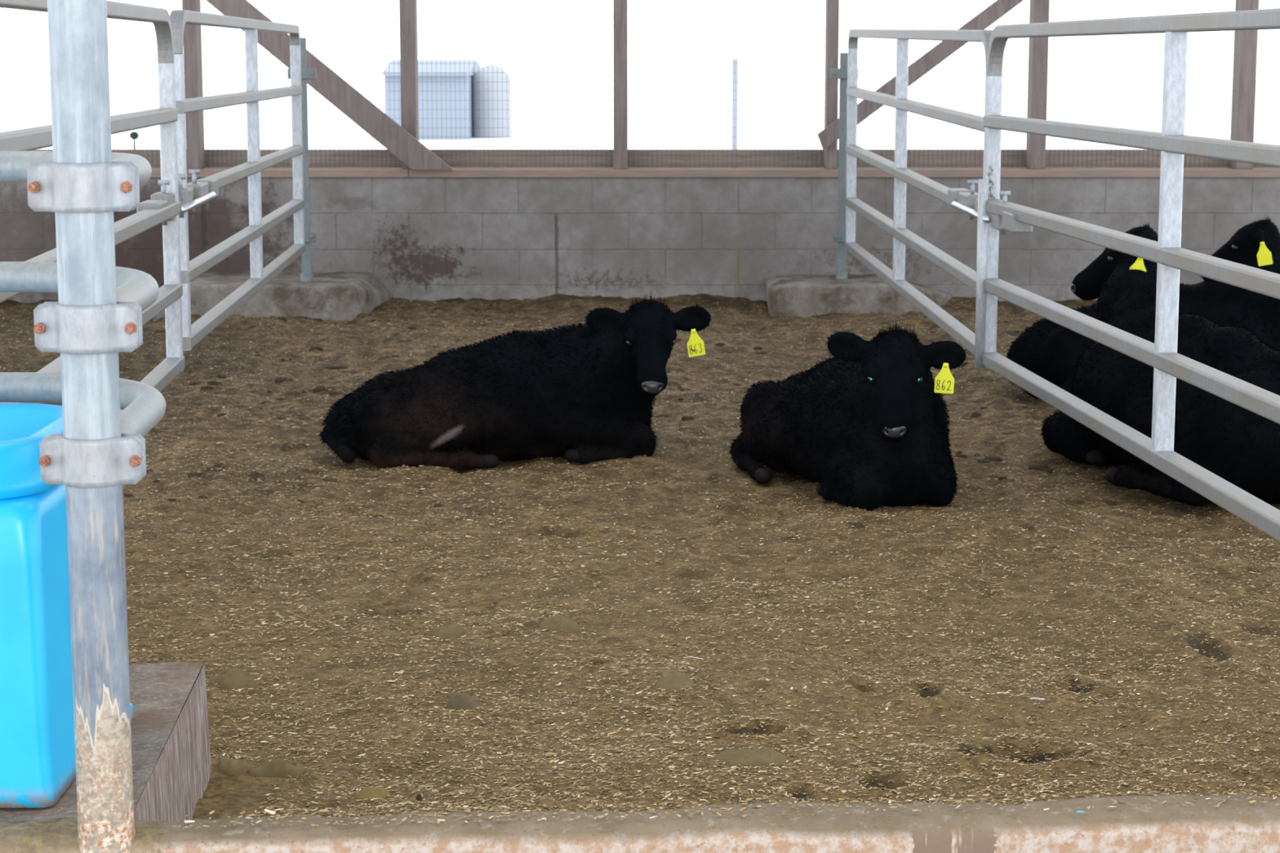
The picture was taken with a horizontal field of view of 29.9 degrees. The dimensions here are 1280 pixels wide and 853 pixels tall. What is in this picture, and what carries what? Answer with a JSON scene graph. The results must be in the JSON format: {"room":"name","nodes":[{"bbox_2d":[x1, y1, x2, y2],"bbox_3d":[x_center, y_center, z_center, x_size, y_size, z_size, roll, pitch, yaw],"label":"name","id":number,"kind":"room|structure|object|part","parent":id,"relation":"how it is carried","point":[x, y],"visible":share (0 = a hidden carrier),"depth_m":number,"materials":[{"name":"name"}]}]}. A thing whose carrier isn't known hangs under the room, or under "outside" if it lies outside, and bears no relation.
{"room":"cattle barn","nodes":[
{"label":"cattle barn","id":0,"kind":"room"},
{"bbox_2d":[0,293,1279,820],"bbox_3d":[0.000,0.040,8.567,9.901,0.131,10.121,0,9,0],"label":"floor","id":1,"kind":"structure","parent":0,"point":[224,794],"depth_m":6.09,"materials":[{"name":"brown soil"}]},
{"bbox_2d":[0,662,211,822],"bbox_3d":[-1.331,0.703,4.122,1.137,0.354,1.013,0,9,0],"label":"concrete block","id":2,"kind":"object","parent":1,"relation":"on","point":[170,727],"visible":0.26,"depth_m":4.24,"materials":[{"name":"grey concrete"}]},
{"bbox_2d":[0,403,133,808],"bbox_3d":[-1.225,0.270,3.927,0.676,0.560,0.552,0,9,0],"label":"trough","id":3,"kind":"object","parent":2,"relation":"on","point":[37,763],"visible":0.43,"depth_m":3.69,"materials":[{"name":"blue plastic"}]},
{"bbox_3d":[-1.235,0.311,3.933,0.656,0.478,0.552,0,9,0],"label":"tank","id":4,"kind":"part","parent":3,"relation":"part of","materials":[{"name":"blue plastic"}]},
{"bbox_2d":[208,666,258,690],"bbox_3d":[-0.891,0.555,5.239,0.118,0.054,0.073,0,9,0],"label":"mound","id":5,"kind":"object","parent":1,"relation":"on","point":[235,678],"visible":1,"depth_m":5.22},
{"bbox_2d":[217,756,249,776],"bbox_3d":[-0.790,0.663,4.647,0.064,0.043,0.063,0,9,0],"label":"mound","id":6,"kind":"object","parent":1,"relation":"on","point":[227,766],"visible":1,"depth_m":4.63,"materials":[{"name":"brown soil"}]},
{"bbox_2d":[169,9,305,350],"bbox_3d":[-1.685,-1.167,10.343,0.058,1.172,4.254,0,9,-3],"label":"gate","id":7,"kind":"object","parent":1,"relation":"on","point":[193,334],"visible":0.77,"depth_m":10.30,"materials":[{"name":"silver metal"}]},
{"bbox_2d":[136,168,218,225],"bbox_3d":[-1.569,-0.809,8.208,0.109,0.183,1.510,0,9,-3],"label":"gate latch","id":8,"kind":"object","parent":7,"relation":"attached to","point":[206,189],"visible":0.75,"depth_m":8.15,"materials":[{"name":"metal"}]},
{"bbox_3d":[-1.578,-0.818,8.069,0.079,0.122,0.012,0,9,-3],"label":"handle","id":9,"kind":"part","parent":8,"relation":"part of","materials":[{"name":"silver metal"}]},
{"bbox_3d":[-1.592,-0.772,8.279,0.052,1.020,0.047,0,9,0],"label":"post","id":10,"kind":"part","parent":7,"relation":"part of","materials":[{"name":"silver metal"}]},
{"bbox_3d":[-1.685,-1.670,10.265,0.237,0.154,4.245,0,9,0],"label":"rail","id":11,"kind":"part","parent":7,"relation":"part of","materials":[{"name":"grey metal"}]},
{"bbox_3d":[-1.685,-1.418,10.304,0.246,0.044,4.252,0,9,0],"label":"rail","id":12,"kind":"part","parent":7,"relation":"part of","materials":[{"name":"grey metal"}]},
{"bbox_3d":[-1.685,-0.842,10.393,0.246,0.044,4.252,0,9,0],"label":"rail","id":13,"kind":"part","parent":7,"relation":"part of","materials":[{"name":"silver metal"}]},
{"bbox_3d":[-1.685,-0.613,10.429,0.246,0.044,4.252,0,9,0],"label":"rail","id":14,"kind":"part","parent":7,"relation":"part of","materials":[{"name":"grey metal"}]},
{"bbox_3d":[-1.685,-1.118,10.351,0.246,0.044,4.252,0,9,0],"label":"rail","id":15,"kind":"part","parent":7,"relation":"part of","materials":[{"name":"silver metal"}]},
{"bbox_3d":[-1.778,-1.437,12.426,0.052,1.070,0.047,0,9,0],"label":"post","id":16,"kind":"part","parent":7,"relation":"part of","materials":[{"name":"grey metal"}]},
{"bbox_2d":[153,271,393,321],"bbox_3d":[-1.963,-0.678,12.953,1.174,0.257,0.847,0,9,0],"label":"concrete footing","id":17,"kind":"object","parent":1,"relation":"on","point":[332,295],"visible":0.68,"depth_m":12.56,"materials":[{"name":"grey concrete"}]},
{"bbox_2d":[287,37,316,283],"bbox_3d":[-1.775,-1.389,12.661,0.150,1.318,0.086,0,9,0],"label":"post","id":18,"kind":"object","parent":17,"relation":"on","point":[306,276],"visible":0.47,"depth_m":12.65,"materials":[{"name":"metal"}]},
{"bbox_2d":[248,758,304,777],"bbox_3d":[-0.705,0.666,4.637,0.118,0.048,0.036,0,9,0],"label":"mound","id":19,"kind":"object","parent":1,"relation":"on","point":[277,767],"visible":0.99,"depth_m":4.62,"materials":[{"name":"brown soil"}]},
{"bbox_2d":[352,786,391,800],"bbox_3d":[-0.501,0.689,4.465,0.078,0.035,0.055,0,9,0],"label":"mound","id":20,"kind":"object","parent":1,"relation":"on","point":[366,793],"visible":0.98,"depth_m":4.45,"materials":[{"name":"brown soil"}]},
{"bbox_2d":[415,794,422,801],"bbox_3d":[-0.406,0.691,4.404,0.013,0.030,0.013,0,9,0],"label":"mound","id":21,"kind":"object","parent":1,"relation":"on","point":[419,797],"visible":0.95,"depth_m":4.40,"materials":[{"name":"brown soil"}]},
{"bbox_2d":[430,623,465,639],"bbox_3d":[-0.454,0.488,5.669,0.089,0.040,0.055,0,9,0],"label":"mound","id":22,"kind":"object","parent":1,"relation":"on","point":[454,629],"visible":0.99,"depth_m":5.65,"materials":[{"name":"brown soil"}]},
{"bbox_2d":[446,692,478,711],"bbox_3d":[-0.374,0.583,5.042,0.073,0.052,0.056,0,9,0],"label":"mound","id":23,"kind":"object","parent":1,"relation":"on","point":[457,701],"visible":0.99,"depth_m":5.02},
{"bbox_2d":[316,288,711,472],"bbox_3d":[-0.421,-0.177,8.155,1.340,0.621,0.628,0,9,2],"label":"cow","id":24,"kind":"object","parent":1,"relation":"on","point":[582,393],"visible":1,"depth_m":8.01},
{"bbox_2d":[539,614,580,632],"bbox_3d":[-0.190,0.472,5.689,0.102,0.052,0.073,0,9,0],"label":"mound","id":25,"kind":"object","parent":1,"relation":"on","point":[555,623],"visible":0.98,"depth_m":5.66,"materials":[{"name":"brown soil"}]},
{"bbox_2d":[0,298,1279,828],"bbox_3d":[-0.002,-0.007,8.379,8.354,0.274,9.691,0,9,0],"label":"wood shavings","id":26,"kind":"object","parent":1,"relation":"on","point":[495,808],"visible":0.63,"depth_m":5.32},
{"bbox_2d":[123,313,1182,517],"bbox_3d":[-0.130,-0.150,9.867,5.941,0.099,5.683,0,9,0],"label":"crumbs","id":27,"kind":"object","parent":1,"relation":"on","point":[279,380],"visible":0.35,"depth_m":9.17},
{"bbox_2d":[653,671,694,691],"bbox_3d":[0.074,0.551,5.135,0.093,0.042,0.079,0,9,0],"label":"mound","id":28,"kind":"object","parent":1,"relation":"on","point":[676,681],"visible":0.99,"depth_m":5.12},
{"bbox_2d":[712,748,787,767],"bbox_3d":[0.213,0.646,4.640,0.153,0.040,0.080,0,9,0],"label":"mound","id":29,"kind":"object","parent":1,"relation":"on","point":[761,757],"visible":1,"depth_m":4.62,"materials":[{"name":"brown soil"}]},
{"bbox_2d":[728,320,967,511],"bbox_3d":[0.674,-0.098,7.683,0.625,0.611,1.185,-3,9,-19],"label":"cow","id":30,"kind":"object","parent":1,"relation":"on","point":[868,423],"visible":0.99,"depth_m":7.24},
{"bbox_2d":[764,273,955,317],"bbox_3d":[1.219,-0.681,13.023,1.051,0.247,0.705,0,9,0],"label":"concrete footing","id":31,"kind":"object","parent":1,"relation":"on","point":[794,295],"visible":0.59,"depth_m":12.70,"materials":[{"name":"grey concrete"}]},
{"bbox_2d":[830,52,858,279],"bbox_3d":[1.098,-1.389,12.965,0.150,1.256,0.086,0,9,0],"label":"post","id":32,"kind":"object","parent":31,"relation":"on","point":[839,237],"visible":0.73,"depth_m":12.96,"materials":[{"name":"metal"}]},
{"bbox_2d":[844,28,992,355],"bbox_3d":[1.196,-1.175,10.706,0.058,1.237,4.333,0,9,-2],"label":"gate","id":33,"kind":"object","parent":32,"relation":"attached to","point":[902,237],"visible":0.7,"depth_m":10.87,"materials":[{"name":"silver metal"}]},
{"bbox_3d":[1.133,-1.481,12.824,0.052,1.075,0.046,0,9,0],"label":"post","id":34,"kind":"part","parent":33,"relation":"part of","materials":[{"name":"grey metal"}]},
{"bbox_3d":[1.196,-0.618,10.792,0.058,0.104,4.332,0,9,-2],"label":"rail","id":35,"kind":"part","parent":33,"relation":"part of","materials":[{"name":"grey metal"}]},
{"bbox_3d":[1.196,-0.853,10.756,0.058,0.109,4.332,0,9,-2],"label":"rail","id":36,"kind":"part","parent":33,"relation":"part of","materials":[{"name":"silver metal"}]},
{"bbox_3d":[1.196,-1.122,10.714,0.058,0.124,4.333,0,9,-2],"label":"rail","id":37,"kind":"part","parent":33,"relation":"part of","materials":[{"name":"silver metal"}]},
{"bbox_3d":[1.196,-1.431,10.666,0.058,0.109,4.332,0,9,-2],"label":"rail","id":38,"kind":"part","parent":33,"relation":"part of","materials":[{"name":"grey metal"}]},
{"bbox_3d":[1.196,-1.685,10.627,0.050,0.204,4.326,0,9,-2],"label":"rail","id":39,"kind":"part","parent":33,"relation":"part of","materials":[{"name":"grey metal"}]},
{"bbox_3d":[1.258,-0.749,8.607,0.052,1.035,0.046,0,9,0],"label":"post","id":40,"kind":"part","parent":33,"relation":"part of","materials":[{"name":"grey metal"}]},
{"bbox_2d":[947,179,1032,234],"bbox_3d":[1.230,-0.808,8.572,0.093,0.183,1.510,0,9,-1],"label":"gate latch","id":41,"kind":"object","parent":33,"relation":"attached to","point":[968,198],"visible":0.7,"depth_m":8.46,"materials":[{"name":"metal"}]},
{"bbox_2d":[1029,697,1044,700],"bbox_3d":[0.835,0.572,5.035,0.031,0.002,0.011,2,9,14],"label":"feather","id":42,"kind":"object","parent":1,"relation":"on","point":[1033,697],"visible":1,"depth_m":5.04,"materials":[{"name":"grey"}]},
{"bbox_2d":[1006,213,1279,400],"bbox_3d":[2.053,-0.478,9.649,1.179,0.761,0.649,0,9,-2],"label":"cow","id":43,"kind":"object","parent":1,"relation":"on","point":[1046,348],"visible":0.3,"depth_m":9.50},
{"bbox_2d":[1040,222,1279,507],"bbox_3d":[1.778,-0.220,7.812,0.761,0.814,1.655,-3,9,-20],"label":"cow","id":44,"kind":"object","parent":1,"relation":"on","point":[1240,446],"visible":0.66,"depth_m":7.54},
{"bbox_2d":[0,177,1279,302],"bbox_3d":[0.000,-0.954,13.411,16.000,0.895,0.200,0,9,0],"label":"wall","id":45,"kind":"structure","parent":0,"point":[426,238],"depth_m":13.29,"materials":[{"name":"grey concrete"}]},
{"bbox_2d":[151,168,1279,177],"bbox_3d":[0.000,-1.413,13.325,16.000,0.043,0.210,0,9,0],"label":"sill","id":46,"kind":"structure","parent":45,"relation":"on","point":[156,172],"depth_m":13.22,"materials":[{"name":"brown wood"}]},
{"bbox_2d":[182,0,204,168],"bbox_3d":[-2.473,-3.198,13.065,0.075,3.564,0.160,0,9,0],"label":"stud","id":47,"kind":"object","parent":46,"relation":"on","point":[192,41],"visible":0.88,"depth_m":13.21,"materials":[{"name":"brown wood"}]},
{"bbox_2d":[205,0,452,168],"bbox_3d":[-2.850,-2.814,12.978,3.636,2.824,0.040,0,9,0],"label":"diagonal brace","id":48,"kind":"object","parent":46,"relation":"on","point":[327,83],"visible":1,"depth_m":13.12,"materials":[{"name":"brown wood"}]},
{"bbox_2d":[399,0,418,168],"bbox_3d":[-1.278,-3.198,13.065,0.084,3.564,0.160,0,9,0],"label":"stud","id":49,"kind":"object","parent":46,"relation":"on","point":[407,8],"visible":0.69,"depth_m":13.18,"materials":[{"name":"brown wood"}]},
{"bbox_2d":[613,0,627,168],"bbox_3d":[-0.108,-3.198,13.065,0.078,3.564,0.160,0,9,0],"label":"stud","id":50,"kind":"object","parent":46,"relation":"on","point":[620,6],"visible":1,"depth_m":13.19,"materials":[{"name":"brown wood"}]},
{"bbox_2d":[0,0,1279,168],"bbox_3d":[0.000,-2.124,13.317,8.401,1.364,0.003,0,9,0],"label":"wire mesh","id":51,"kind":"object","parent":46,"relation":"on","point":[171,7],"visible":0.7,"depth_m":13.34,"materials":[{"name":"grey metal"}]},
{"bbox_2d":[30,149,1279,168],"bbox_3d":[0.000,-1.504,13.438,16.000,0.102,0.040,0,9,0],"label":"board","id":52,"kind":"object","parent":46,"relation":"on","point":[642,157],"visible":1,"depth_m":13.42,"materials":[{"name":"brown wood"}]},
{"bbox_2d":[129,131,138,149],"bbox_3d":[-2.834,-1.602,13.423,0.052,0.104,0.023,0,9,0],"label":"marker","id":53,"kind":"object","parent":52,"relation":"on","point":[135,134],"visible":1,"depth_m":13.41,"materials":[{"name":"metal"}]},
{"bbox_3d":[-2.834,-1.631,13.418,0.052,0.044,0.023,0,9,0],"label":"knob","id":54,"kind":"part","parent":53,"relation":"part of","materials":[{"name":"grey"}]},
{"bbox_2d":[823,0,839,168],"bbox_3d":[1.061,-3.198,13.065,0.063,3.564,0.160,0,9,0],"label":"stud","id":55,"kind":"object","parent":46,"relation":"on","point":[832,6],"visible":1,"depth_m":13.19,"materials":[{"name":"brown wood"}]},
{"bbox_2d":[1025,0,1049,168],"bbox_3d":[2.202,-3.198,13.065,0.084,3.564,0.160,0,9,0],"label":"stud","id":56,"kind":"object","parent":46,"relation":"on","point":[1037,67],"visible":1,"depth_m":13.20,"materials":[{"name":"brown wood"}]},
{"bbox_2d":[817,0,1023,150],"bbox_3d":[2.729,-2.812,12.978,3.506,2.609,0.040,0,9,0],"label":"diagonal brace","id":57,"kind":"object","parent":56,"relation":"attached to","point":[923,64],"visible":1,"depth_m":13.09,"materials":[{"name":"brown wood"}]},
{"bbox_2d":[1229,0,1259,168],"bbox_3d":[3.346,-3.198,13.065,0.093,3.564,0.160,0,9,0],"label":"stud","id":58,"kind":"object","parent":46,"relation":"on","point":[1245,43],"visible":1,"depth_m":13.20,"materials":[{"name":"brown wood"}]},
{"bbox_2d":[0,794,1279,852],"bbox_3d":[0.000,0.966,3.705,4.818,0.768,0.137,-1,9,-4],"label":"concrete curb","id":59,"kind":"structure","parent":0,"point":[1129,827],"depth_m":3.62,"materials":[{"name":"concrete"}]},
{"bbox_2d":[26,0,146,852],"bbox_3d":[-0.793,-1.298,3.265,0.152,3.930,0.092,0,9,0],"label":"support pole","id":60,"kind":"object","parent":59,"relation":"on","point":[87,326],"visible":1,"depth_m":3.43,"materials":[{"name":"silver metal"}]},
{"bbox_2d":[0,151,151,187],"bbox_3d":[-1.592,-0.440,4.065,1.966,0.057,0.604,3,9,20],"label":"pipe","id":61,"kind":"object","parent":60,"relation":"attached to","point":[14,165],"visible":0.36,"depth_m":4.12,"materials":[{"name":"grey metal"}]},
{"bbox_2d":[0,261,159,311],"bbox_3d":[-1.591,-0.245,4.096,1.966,0.061,0.605,3,9,20],"label":"pipe","id":62,"kind":"object","parent":60,"relation":"attached to","point":[132,285],"visible":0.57,"depth_m":4.15,"materials":[{"name":"grey metal"}]},
{"bbox_2d":[0,372,166,436],"bbox_3d":[-1.591,-0.052,4.127,1.966,0.061,0.607,3,9,20],"label":"pipe","id":63,"kind":"object","parent":60,"relation":"attached to","point":[143,406],"visible":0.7,"depth_m":4.10,"materials":[{"name":"grey metal"}]},
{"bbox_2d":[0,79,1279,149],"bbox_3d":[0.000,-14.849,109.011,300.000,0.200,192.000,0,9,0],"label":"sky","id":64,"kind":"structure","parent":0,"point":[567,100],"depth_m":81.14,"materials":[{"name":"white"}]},
{"bbox_2d":[380,59,511,139],"bbox_3d":[-4.419,-7.751,56.479,2.864,1.792,5.400,0,9,0],"label":"farm building","id":65,"kind":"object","parent":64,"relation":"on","point":[486,79],"visible":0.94,"depth_m":54.13,"materials":[{"name":"grey metal"}]},
{"bbox_2d":[732,58,737,149],"bbox_3d":[1.572,-5.173,39.675,0.090,1.823,0.086,0,9,0],"label":"utility pole","id":66,"kind":"object","parent":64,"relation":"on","point":[735,95],"visible":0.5,"depth_m":39.62,"materials":[{"name":"grey"}]},
{"bbox_3d":[1.512,-0.167,4.527,0.072,1.850,0.072,0,9,0],"label":"gate post","id":67,"kind":"object","parent":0,"visible":0},
{"bbox_2d":[974,8,1279,542],"bbox_3d":[1.348,-0.506,6.452,0.082,1.182,3.870,-1,9,-4],"label":"gate","id":68,"kind":"object","parent":67,"relation":"attached to","point":[1168,365],"visible":1,"depth_m":6.28,"materials":[{"name":"grey metal"}]},
{"bbox_3d":[1.191,-0.532,8.347,0.036,0.656,0.036,0,9,0],"label":"drop rod","id":69,"kind":"part","parent":68,"relation":"part of","materials":[{"name":"grey metal"}]},
{"bbox_2d":[986,165,995,199],"bbox_3d":[1.217,-0.826,8.300,0.026,0.157,0.024,-7,11,-39],"label":"chain","id":70,"kind":"object","parent":68,"relation":"hanging from","point":[990,174],"visible":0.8,"depth_m":8.29,"materials":[{"name":"metal"}]},
{"bbox_3d":[1.224,-0.714,8.349,0.051,1.005,0.045,-1,9,-4],"label":"post","id":71,"kind":"part","parent":68,"relation":"part of","materials":[{"name":"silver metal"}]},
{"bbox_3d":[1.360,0.048,6.539,0.058,0.044,3.870,-1,9,-4],"label":"rail","id":72,"kind":"part","parent":68,"relation":"part of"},
{"bbox_3d":[1.360,-0.767,6.413,0.058,0.044,3.870,-1,9,-4],"label":"rail","id":73,"kind":"part","parent":68,"relation":"part of","materials":[{"name":"grey metal"}]},
{"bbox_3d":[1.360,-0.209,6.499,0.058,0.044,3.870,-1,9,-4],"label":"rail","id":74,"kind":"part","parent":68,"relation":"part of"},
{"bbox_3d":[1.360,-1.005,6.376,0.050,0.172,3.864,-1,9,-4],"label":"rail","id":75,"kind":"part","parent":68,"relation":"part of","materials":[{"name":"grey metal"}]},
{"bbox_3d":[1.360,-0.480,6.457,0.058,0.044,3.870,-1,9,-4],"label":"rail","id":76,"kind":"part","parent":68,"relation":"part of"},
{"bbox_3d":[-1.335,-0.152,4.429,0.072,1.850,0.072,0,9,0],"label":"gate post","id":77,"kind":"object","parent":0,"visible":0},
{"bbox_2d":[0,0,185,412],"bbox_3d":[-1.437,-0.507,6.150,0.058,1.178,3.466,-1,9,-3],"label":"gate","id":78,"kind":"object","parent":77,"relation":"attached to","point":[169,298],"visible":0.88,"depth_m":7.55,"materials":[{"name":"silver metal"}]},
{"bbox_3d":[-1.437,-1.004,6.073,0.050,0.172,3.460,-1,9,-3],"label":"rail","id":79,"kind":"part","parent":78,"relation":"part of","materials":[{"name":"grey metal"}]},
{"bbox_3d":[-1.437,-0.755,6.111,0.058,0.044,3.466,-1,9,-3],"label":"rail","id":80,"kind":"part","parent":78,"relation":"part of","materials":[{"name":"grey metal"}]},
{"bbox_3d":[-1.437,-0.455,6.158,0.058,0.044,3.466,-1,9,-3],"label":"rail","id":81,"kind":"part","parent":78,"relation":"part of","materials":[{"name":"grey metal"}]},
{"bbox_3d":[-1.437,-0.188,6.199,0.058,0.044,3.466,-1,9,-3],"label":"rail","id":82,"kind":"part","parent":78,"relation":"part of","materials":[{"name":"grey metal"}]},
{"bbox_3d":[-1.437,0.051,6.236,0.058,0.044,3.466,-1,9,-3],"label":"rail","id":83,"kind":"part","parent":78,"relation":"part of","materials":[{"name":"grey metal"}]},
{"bbox_3d":[-1.538,-0.682,7.848,0.053,1.006,0.047,0,9,0],"label":"post","id":84,"kind":"part","parent":78,"relation":"part of","materials":[{"name":"silver metal"}]}
]}

